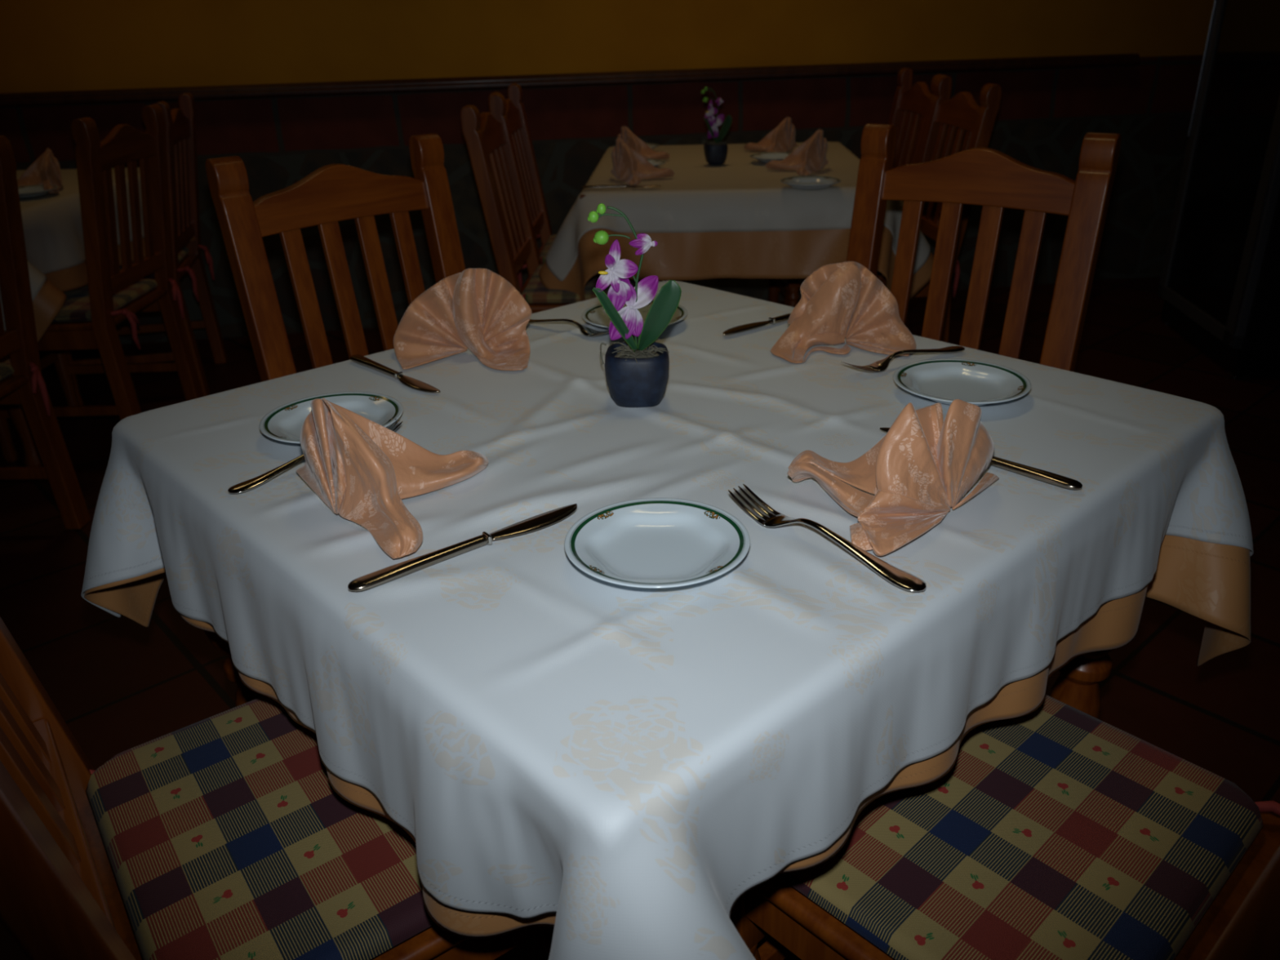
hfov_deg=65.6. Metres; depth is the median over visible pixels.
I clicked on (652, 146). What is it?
plate
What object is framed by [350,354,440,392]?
knife
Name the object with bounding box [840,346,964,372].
fork
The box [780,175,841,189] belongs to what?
plate
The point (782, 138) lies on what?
folded napkin
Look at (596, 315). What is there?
plate
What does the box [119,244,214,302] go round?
seat cushion
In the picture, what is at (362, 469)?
folded napkin
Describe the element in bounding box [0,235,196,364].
cloth
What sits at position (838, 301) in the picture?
folded napkin
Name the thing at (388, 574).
knife
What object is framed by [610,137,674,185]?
folded napkin
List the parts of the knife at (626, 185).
handle, blade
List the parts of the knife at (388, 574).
handle, blade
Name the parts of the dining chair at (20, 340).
seat rail, rail, seat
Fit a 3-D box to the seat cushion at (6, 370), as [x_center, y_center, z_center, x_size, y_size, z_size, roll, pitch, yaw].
[-1.730,-0.149,2.324,0.506,0.134,0.444,-1,25,2]
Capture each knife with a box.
[347,503,577,591]
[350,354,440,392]
[582,184,661,188]
[722,312,791,335]
[880,427,1082,489]
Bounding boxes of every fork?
[227,417,403,493]
[528,319,608,336]
[728,484,926,591]
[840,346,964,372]
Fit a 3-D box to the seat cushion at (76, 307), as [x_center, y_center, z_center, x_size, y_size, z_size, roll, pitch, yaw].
[-1.752,-0.516,3.107,0.506,0.134,0.444,-2,25,0]
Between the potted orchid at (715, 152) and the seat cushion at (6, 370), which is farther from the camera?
the potted orchid at (715, 152)
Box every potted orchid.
[587,203,681,407]
[701,86,732,164]
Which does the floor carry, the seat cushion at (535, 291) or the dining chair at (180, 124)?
the dining chair at (180, 124)
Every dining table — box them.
[203,630,1113,719]
[579,194,611,286]
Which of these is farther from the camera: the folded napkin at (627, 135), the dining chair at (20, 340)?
the folded napkin at (627, 135)
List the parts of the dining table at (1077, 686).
leg, leg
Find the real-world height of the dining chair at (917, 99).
0.996 m
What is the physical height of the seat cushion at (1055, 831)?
0.134 m
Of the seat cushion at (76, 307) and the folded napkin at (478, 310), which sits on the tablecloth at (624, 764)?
the folded napkin at (478, 310)
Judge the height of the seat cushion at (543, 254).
0.134 m
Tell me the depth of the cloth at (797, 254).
2.88 m
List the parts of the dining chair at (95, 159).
leg, leg, seat rail, post, seat, crest rail, rail, seat rail, post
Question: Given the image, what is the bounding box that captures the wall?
[0,0,1213,344]
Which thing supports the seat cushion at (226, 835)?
on the dining chair at (60, 899)
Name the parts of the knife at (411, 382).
handle, blade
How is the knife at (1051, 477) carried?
on the tablecloth at (624, 764)
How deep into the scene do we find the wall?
4.10 m
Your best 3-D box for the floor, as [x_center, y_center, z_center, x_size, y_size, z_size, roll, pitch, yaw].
[0.283,0.190,2.500,8.000,0.060,8.000,0,25,3]
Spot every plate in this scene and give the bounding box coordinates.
[17,184,57,198]
[259,391,403,443]
[564,497,750,588]
[582,299,687,328]
[613,142,659,149]
[646,159,666,167]
[749,151,791,162]
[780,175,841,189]
[893,358,1031,405]
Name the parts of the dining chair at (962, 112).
leg, seat rail, seat, seat rail, post, rail, crest rail, post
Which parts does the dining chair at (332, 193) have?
post, crest rail, post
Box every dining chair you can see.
[0,104,204,462]
[0,135,90,529]
[0,617,554,959]
[66,93,227,405]
[204,133,465,382]
[460,93,573,313]
[488,83,552,276]
[730,812,1279,959]
[768,67,946,305]
[786,75,1001,342]
[846,123,1121,372]
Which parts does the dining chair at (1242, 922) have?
leg, seat rail, post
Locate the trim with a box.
[0,53,1140,106]
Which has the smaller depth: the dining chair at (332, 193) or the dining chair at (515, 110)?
the dining chair at (332, 193)
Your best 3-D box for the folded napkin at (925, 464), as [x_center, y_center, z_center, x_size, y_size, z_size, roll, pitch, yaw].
[0.265,-0.016,0.962,0.229,0.117,0.176,0,25,3]
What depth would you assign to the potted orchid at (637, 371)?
1.24 m
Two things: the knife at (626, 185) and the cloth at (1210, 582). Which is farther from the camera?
the knife at (626, 185)
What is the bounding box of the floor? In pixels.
[0,276,1279,959]
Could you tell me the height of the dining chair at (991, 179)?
0.996 m
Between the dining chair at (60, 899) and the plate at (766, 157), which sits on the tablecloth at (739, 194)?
the plate at (766, 157)
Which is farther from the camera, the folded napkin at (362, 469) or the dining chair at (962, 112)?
the dining chair at (962, 112)
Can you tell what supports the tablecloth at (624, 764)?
on the cloth at (1210, 582)
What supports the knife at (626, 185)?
on the tablecloth at (739, 194)
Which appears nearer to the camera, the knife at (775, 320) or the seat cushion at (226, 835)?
the seat cushion at (226, 835)
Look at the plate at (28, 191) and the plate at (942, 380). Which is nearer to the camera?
the plate at (942, 380)
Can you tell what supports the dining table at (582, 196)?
on the floor
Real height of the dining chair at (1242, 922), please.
0.996 m
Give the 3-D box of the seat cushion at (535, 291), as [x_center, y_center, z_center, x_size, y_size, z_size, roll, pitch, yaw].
[-0.176,-0.582,3.155,0.506,0.134,0.444,0,25,3]
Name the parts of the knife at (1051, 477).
blade, handle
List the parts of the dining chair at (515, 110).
post, crest rail, post, rail, seat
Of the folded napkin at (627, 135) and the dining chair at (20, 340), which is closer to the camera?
the dining chair at (20, 340)
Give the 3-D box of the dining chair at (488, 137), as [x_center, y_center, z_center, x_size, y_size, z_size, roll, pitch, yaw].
[-0.199,-0.668,3.115,0.539,0.996,0.488,0,25,3]
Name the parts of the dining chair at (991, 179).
post, crest rail, post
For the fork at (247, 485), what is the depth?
1.10 m
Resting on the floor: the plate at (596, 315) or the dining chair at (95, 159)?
the dining chair at (95, 159)
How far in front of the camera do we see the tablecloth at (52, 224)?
2.98 m
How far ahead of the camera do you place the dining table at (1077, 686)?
1.41 m
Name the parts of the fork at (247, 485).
handle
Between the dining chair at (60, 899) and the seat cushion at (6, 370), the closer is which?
the dining chair at (60, 899)
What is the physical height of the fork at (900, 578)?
0.019 m
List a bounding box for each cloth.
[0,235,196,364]
[84,534,1250,938]
[539,226,933,302]
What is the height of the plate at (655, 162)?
0.019 m
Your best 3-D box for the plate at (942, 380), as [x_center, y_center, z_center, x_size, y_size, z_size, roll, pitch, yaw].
[0.417,-0.122,1.293,0.172,0.019,0.172,6,26,15]
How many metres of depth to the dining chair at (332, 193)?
1.95 m
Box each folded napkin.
[17,147,62,193]
[295,397,488,559]
[393,268,532,370]
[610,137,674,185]
[617,125,670,159]
[743,116,798,151]
[765,128,829,175]
[770,261,916,363]
[786,399,999,555]
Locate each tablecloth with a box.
[0,167,144,330]
[80,280,1253,959]
[545,142,930,280]
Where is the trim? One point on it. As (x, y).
(437, 84)
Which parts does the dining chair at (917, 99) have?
leg, leg, post, crest rail, post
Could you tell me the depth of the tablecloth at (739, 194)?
2.86 m
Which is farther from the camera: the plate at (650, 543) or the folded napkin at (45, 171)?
the folded napkin at (45, 171)
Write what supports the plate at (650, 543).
on the tablecloth at (624, 764)
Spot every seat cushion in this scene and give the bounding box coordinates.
[0,361,51,415]
[51,278,184,349]
[85,695,435,959]
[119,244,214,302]
[517,263,663,303]
[518,234,556,288]
[777,694,1279,959]
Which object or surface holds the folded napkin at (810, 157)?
on the tablecloth at (739, 194)
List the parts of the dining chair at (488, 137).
post, crest rail, post, rail, seat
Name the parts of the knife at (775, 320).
blade, handle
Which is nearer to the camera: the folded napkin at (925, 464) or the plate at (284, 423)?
the folded napkin at (925, 464)
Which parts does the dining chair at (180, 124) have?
leg, leg, seat, crest rail, post, rail, post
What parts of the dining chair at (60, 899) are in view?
post, post, rail, seat, seat rail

